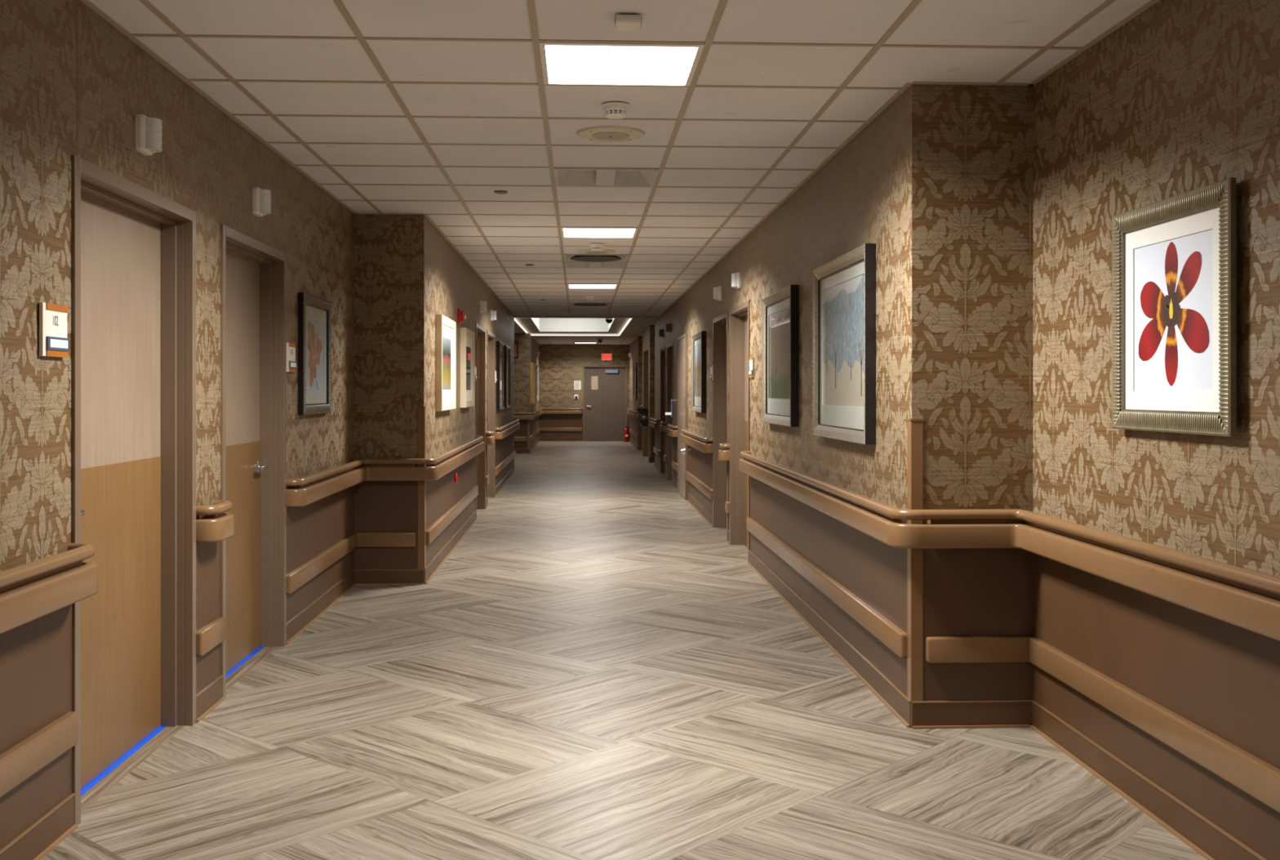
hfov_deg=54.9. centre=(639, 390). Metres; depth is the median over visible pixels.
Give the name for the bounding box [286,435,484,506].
handrail
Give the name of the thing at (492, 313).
light
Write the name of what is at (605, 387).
door
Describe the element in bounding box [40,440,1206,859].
floor
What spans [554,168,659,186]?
ceiling vent
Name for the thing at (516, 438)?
rail
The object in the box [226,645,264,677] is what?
tape
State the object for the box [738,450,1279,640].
handrail
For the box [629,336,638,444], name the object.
wall
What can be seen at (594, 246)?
smoke detector
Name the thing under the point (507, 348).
framed picture
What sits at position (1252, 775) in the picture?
rail
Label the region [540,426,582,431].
rail
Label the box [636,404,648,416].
fountain
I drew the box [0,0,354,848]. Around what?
wall
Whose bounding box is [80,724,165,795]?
tape
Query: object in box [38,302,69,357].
room sign
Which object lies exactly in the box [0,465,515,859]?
baseboard
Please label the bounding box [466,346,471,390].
print
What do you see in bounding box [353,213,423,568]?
wall
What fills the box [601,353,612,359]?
exit sign
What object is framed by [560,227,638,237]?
recessed light
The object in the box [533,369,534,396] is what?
print
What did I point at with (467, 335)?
framed picture
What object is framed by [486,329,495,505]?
door
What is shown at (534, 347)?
wall
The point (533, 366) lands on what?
framed picture
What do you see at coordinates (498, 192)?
sprinkler cover
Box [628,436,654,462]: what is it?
baseboard
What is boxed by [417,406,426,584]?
guard
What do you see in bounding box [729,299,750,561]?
door
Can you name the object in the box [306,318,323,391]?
print
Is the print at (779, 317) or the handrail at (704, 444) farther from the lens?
the handrail at (704, 444)
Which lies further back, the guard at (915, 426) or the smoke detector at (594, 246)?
the smoke detector at (594, 246)
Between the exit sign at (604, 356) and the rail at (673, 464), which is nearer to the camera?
the rail at (673, 464)
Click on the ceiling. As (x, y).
(433, 108)
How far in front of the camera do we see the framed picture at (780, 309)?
8.04 m
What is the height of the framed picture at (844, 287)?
0.906 m
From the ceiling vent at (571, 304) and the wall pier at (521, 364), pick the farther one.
the wall pier at (521, 364)
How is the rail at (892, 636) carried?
attached to the wall at (862, 195)
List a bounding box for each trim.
[80,0,356,213]
[356,213,423,214]
[424,214,515,315]
[659,82,911,315]
[911,81,1035,85]
[1028,0,1159,85]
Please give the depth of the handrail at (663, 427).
18.78 m
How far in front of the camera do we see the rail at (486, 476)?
14.21 m
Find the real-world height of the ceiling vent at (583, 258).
0.083 m
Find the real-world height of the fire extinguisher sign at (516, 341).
0.395 m
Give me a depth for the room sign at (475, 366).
12.69 m
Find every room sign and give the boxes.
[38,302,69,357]
[286,342,296,372]
[474,365,476,380]
[710,364,712,380]
[748,356,754,377]
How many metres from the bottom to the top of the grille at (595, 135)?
0.007 m
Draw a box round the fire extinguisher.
[623,426,630,441]
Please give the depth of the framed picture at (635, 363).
29.13 m
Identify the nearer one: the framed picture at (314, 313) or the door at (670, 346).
the framed picture at (314, 313)
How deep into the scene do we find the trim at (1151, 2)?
4.33 m
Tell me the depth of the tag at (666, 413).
16.48 m
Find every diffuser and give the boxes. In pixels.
[564,228,634,235]
[569,284,614,287]
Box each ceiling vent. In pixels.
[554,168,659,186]
[564,254,628,262]
[564,261,626,268]
[569,302,611,306]
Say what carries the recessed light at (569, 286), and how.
in the ceiling
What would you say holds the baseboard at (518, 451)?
attached to the wall at (534, 347)
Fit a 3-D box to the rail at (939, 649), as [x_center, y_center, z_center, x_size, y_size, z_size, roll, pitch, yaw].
[1.369,1.040,4.957,0.440,0.102,0.031,0,0,-3]
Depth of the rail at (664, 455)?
18.87 m
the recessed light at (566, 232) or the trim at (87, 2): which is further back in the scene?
the recessed light at (566, 232)
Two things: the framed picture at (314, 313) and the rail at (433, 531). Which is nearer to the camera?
the framed picture at (314, 313)
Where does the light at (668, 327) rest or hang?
attached to the wall at (862, 195)
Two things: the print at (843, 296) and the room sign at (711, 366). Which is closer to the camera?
the print at (843, 296)
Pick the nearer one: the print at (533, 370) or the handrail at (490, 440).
the handrail at (490, 440)
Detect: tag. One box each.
[454,467,457,481]
[665,399,677,417]
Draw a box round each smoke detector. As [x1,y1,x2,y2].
[585,295,595,300]
[589,243,604,250]
[600,102,630,119]
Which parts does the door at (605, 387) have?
vision panel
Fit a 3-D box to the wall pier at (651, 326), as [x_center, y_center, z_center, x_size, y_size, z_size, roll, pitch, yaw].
[1.524,0.061,23.206,2.685,2.588,0.013,0,0,-3]
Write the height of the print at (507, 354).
0.667 m
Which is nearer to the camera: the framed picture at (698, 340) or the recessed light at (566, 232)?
the recessed light at (566, 232)
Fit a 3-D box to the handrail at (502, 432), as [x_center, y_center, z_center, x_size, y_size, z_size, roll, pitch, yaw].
[-1.926,0.548,18.128,0.102,0.152,4.762,0,0,-3]
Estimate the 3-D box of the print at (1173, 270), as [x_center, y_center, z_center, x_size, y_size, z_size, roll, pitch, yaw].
[1.627,-0.230,3.777,0.001,0.468,0.509,0,0,-3]
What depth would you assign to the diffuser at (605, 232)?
9.71 m
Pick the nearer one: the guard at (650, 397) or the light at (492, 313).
the light at (492, 313)
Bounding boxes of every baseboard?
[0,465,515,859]
[514,437,539,453]
[539,436,582,440]
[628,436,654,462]
[653,460,1266,859]
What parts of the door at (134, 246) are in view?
handle, kick plate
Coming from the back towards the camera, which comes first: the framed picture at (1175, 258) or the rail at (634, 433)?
the rail at (634, 433)
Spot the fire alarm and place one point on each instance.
(461, 314)
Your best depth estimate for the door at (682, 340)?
15.80 m
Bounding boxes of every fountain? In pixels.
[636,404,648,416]
[639,416,648,427]
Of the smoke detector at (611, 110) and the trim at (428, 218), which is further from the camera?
the trim at (428, 218)
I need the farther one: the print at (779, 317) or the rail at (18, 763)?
the print at (779, 317)
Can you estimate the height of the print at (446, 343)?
0.412 m
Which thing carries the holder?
attached to the door at (682, 340)
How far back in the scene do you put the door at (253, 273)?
6.38 m
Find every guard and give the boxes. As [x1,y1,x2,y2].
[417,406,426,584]
[527,395,529,453]
[648,396,652,457]
[906,417,924,728]
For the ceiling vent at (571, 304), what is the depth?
17.66 m
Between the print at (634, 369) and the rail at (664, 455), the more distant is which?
the print at (634, 369)
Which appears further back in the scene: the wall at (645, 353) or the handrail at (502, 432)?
the wall at (645, 353)
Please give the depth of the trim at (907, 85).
6.78 m
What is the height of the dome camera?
0.099 m
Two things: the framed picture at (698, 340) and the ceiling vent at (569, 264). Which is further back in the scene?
the framed picture at (698, 340)
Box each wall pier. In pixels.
[514,333,528,448]
[649,324,654,457]
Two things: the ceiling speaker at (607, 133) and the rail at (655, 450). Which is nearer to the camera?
the ceiling speaker at (607, 133)
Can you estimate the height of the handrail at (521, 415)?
0.152 m
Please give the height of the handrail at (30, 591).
0.152 m
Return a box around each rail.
[0,711,78,797]
[195,616,226,656]
[286,533,357,593]
[354,531,416,546]
[426,484,478,545]
[485,475,488,484]
[495,449,515,475]
[514,436,526,441]
[529,427,540,440]
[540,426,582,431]
[629,428,637,438]
[653,446,660,457]
[663,453,666,462]
[671,459,677,471]
[685,471,712,499]
[724,500,729,513]
[746,516,906,657]
[925,635,1034,662]
[1029,637,1279,813]
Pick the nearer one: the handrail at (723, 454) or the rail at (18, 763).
the rail at (18, 763)
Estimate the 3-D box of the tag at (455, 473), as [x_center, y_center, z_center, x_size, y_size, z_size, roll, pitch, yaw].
[-1.527,0.679,10.238,0.027,0.152,0.028,0,0,-3]
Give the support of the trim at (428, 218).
attached to the wall at (451, 284)
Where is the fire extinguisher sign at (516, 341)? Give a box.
[514,339,518,358]
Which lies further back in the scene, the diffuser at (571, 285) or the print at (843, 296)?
the diffuser at (571, 285)
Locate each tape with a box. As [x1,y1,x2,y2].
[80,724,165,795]
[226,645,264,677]
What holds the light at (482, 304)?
attached to the wall at (451, 284)
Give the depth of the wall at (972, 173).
4.97 m
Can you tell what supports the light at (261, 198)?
attached to the wall at (72, 82)
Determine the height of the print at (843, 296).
0.619 m
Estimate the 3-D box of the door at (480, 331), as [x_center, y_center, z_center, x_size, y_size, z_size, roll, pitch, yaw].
[-1.827,0.322,13.522,0.173,2.066,1.262,0,0,-3]
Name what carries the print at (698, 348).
attached to the framed picture at (698, 340)
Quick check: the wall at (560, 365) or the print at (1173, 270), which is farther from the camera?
the wall at (560, 365)
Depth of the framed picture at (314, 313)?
7.24 m
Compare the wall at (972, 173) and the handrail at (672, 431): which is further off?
the handrail at (672, 431)
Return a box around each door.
[71,155,195,823]
[220,223,286,697]
[475,322,485,519]
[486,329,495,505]
[582,364,627,440]
[660,346,665,476]
[666,342,673,479]
[677,333,687,500]
[712,311,728,540]
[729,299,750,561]
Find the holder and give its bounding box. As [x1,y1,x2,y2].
[680,447,684,455]
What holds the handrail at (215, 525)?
attached to the wall at (72, 82)
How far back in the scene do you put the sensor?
4.04 m
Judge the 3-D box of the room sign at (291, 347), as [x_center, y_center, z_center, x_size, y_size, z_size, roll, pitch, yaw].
[-1.895,-0.179,6.696,0.020,0.156,0.172,0,0,-3]
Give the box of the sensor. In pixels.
[613,14,641,31]
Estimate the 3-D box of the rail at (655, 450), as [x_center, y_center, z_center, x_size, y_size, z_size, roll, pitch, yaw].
[0.290,1.040,21.059,0.031,0.102,1.560,0,0,-3]
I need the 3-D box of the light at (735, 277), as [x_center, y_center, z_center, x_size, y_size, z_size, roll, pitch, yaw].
[0.796,-0.918,10.271,0.074,0.130,0.112,0,0,-3]
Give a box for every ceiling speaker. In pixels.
[576,125,644,142]
[577,248,615,253]
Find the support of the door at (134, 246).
in the wall at (72, 82)
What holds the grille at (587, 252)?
attached to the ceiling speaker at (584, 251)
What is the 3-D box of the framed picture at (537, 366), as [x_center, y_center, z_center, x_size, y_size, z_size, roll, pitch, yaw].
[-2.526,-0.180,30.163,0.063,0.870,1.300,0,0,-3]
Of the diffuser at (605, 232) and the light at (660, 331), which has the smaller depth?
the diffuser at (605, 232)
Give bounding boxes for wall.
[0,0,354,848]
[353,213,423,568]
[423,214,514,566]
[528,333,539,447]
[539,344,629,436]
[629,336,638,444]
[638,336,642,445]
[642,84,911,697]
[643,351,648,456]
[911,84,1033,700]
[1032,0,1279,859]
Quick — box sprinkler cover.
[493,190,507,194]
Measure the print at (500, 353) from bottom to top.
0.667 m
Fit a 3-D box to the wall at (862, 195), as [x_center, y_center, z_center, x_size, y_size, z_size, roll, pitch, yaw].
[0.576,0.061,15.396,0.033,2.588,20.900,0,0,-3]
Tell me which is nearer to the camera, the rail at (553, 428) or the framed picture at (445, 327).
the framed picture at (445, 327)
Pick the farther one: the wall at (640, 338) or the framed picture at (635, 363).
the framed picture at (635, 363)
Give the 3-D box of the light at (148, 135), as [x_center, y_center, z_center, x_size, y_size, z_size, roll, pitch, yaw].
[-1.757,-0.918,4.434,0.074,0.130,0.112,0,0,-3]
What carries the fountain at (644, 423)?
attached to the wall
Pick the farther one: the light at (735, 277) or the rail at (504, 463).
the rail at (504, 463)
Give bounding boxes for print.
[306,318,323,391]
[442,337,451,390]
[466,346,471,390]
[499,351,502,400]
[506,354,508,399]
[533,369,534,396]
[634,368,635,393]
[695,343,701,396]
[768,306,790,399]
[822,274,863,406]
[1133,228,1212,391]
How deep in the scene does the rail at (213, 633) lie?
5.17 m
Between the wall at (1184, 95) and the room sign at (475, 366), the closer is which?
the wall at (1184, 95)
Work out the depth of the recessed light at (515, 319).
26.27 m
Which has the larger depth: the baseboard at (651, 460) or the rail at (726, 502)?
the baseboard at (651, 460)
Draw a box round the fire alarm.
[457,308,466,324]
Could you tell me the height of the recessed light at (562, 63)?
0.016 m
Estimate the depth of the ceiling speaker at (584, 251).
10.86 m
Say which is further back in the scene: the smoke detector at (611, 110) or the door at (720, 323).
the door at (720, 323)
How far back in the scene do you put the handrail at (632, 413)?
28.86 m
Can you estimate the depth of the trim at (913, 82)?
4.95 m
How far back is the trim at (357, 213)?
8.61 m
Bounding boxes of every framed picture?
[297,292,331,414]
[435,314,456,410]
[460,327,474,407]
[496,341,505,409]
[505,345,510,408]
[530,361,536,404]
[536,364,538,400]
[633,362,636,399]
[691,330,706,413]
[761,284,798,426]
[812,243,875,444]
[1111,177,1237,436]
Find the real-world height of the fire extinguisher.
0.415 m
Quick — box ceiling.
[88,0,1150,344]
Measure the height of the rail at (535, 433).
0.102 m
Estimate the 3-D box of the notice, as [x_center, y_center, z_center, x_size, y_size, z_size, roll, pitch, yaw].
[-1.677,-0.143,33.102,0.184,0.240,0.005,0,0,-3]
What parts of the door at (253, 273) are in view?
kick plate, handle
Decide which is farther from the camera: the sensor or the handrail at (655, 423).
the handrail at (655, 423)
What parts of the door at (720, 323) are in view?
kick plate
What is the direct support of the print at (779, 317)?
attached to the framed picture at (780, 309)
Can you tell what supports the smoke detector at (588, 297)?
attached to the ceiling
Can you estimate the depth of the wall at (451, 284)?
10.45 m
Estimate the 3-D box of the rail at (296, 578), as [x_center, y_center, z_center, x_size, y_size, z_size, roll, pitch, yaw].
[-1.933,1.040,7.595,0.031,0.102,1.980,0,0,-3]
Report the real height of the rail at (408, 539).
0.102 m
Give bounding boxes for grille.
[586,251,606,253]
[591,132,630,140]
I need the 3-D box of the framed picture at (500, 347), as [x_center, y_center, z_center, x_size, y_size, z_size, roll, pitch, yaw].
[-1.880,-0.198,16.658,0.048,0.895,1.100,0,0,-3]
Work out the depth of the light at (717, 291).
11.61 m
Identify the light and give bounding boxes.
[135,114,162,155]
[252,186,271,216]
[479,300,486,312]
[489,310,496,320]
[514,317,631,335]
[539,42,704,86]
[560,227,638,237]
[567,284,617,288]
[573,342,596,343]
[658,328,663,337]
[665,323,671,332]
[713,285,721,300]
[731,271,741,288]
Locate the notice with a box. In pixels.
[573,380,581,389]
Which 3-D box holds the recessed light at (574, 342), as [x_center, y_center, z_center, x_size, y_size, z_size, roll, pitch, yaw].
[-1.413,-1.237,31.929,0.588,0.016,0.596,0,0,-3]
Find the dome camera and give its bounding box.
[604,317,613,323]
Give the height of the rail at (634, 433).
0.102 m
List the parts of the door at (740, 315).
kick plate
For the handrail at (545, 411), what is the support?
attached to the wall at (560, 365)
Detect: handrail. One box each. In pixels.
[0,542,97,634]
[195,499,234,542]
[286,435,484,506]
[485,431,494,444]
[495,418,519,439]
[514,408,542,419]
[541,408,582,413]
[626,408,638,417]
[649,417,660,428]
[659,421,666,431]
[666,423,677,436]
[680,428,712,453]
[718,443,729,461]
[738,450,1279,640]
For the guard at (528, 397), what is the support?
attached to the wall at (534, 347)
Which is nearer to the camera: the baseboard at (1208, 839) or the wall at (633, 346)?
the baseboard at (1208, 839)
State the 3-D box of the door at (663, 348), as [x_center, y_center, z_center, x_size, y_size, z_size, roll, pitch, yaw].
[0.447,0.332,19.715,0.173,2.046,1.092,0,0,-3]
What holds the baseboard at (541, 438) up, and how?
attached to the wall at (560, 365)
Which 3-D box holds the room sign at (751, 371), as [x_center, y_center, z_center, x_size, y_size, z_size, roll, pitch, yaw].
[0.860,-0.179,9.524,0.020,0.156,0.172,0,0,-3]
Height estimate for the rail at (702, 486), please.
0.102 m

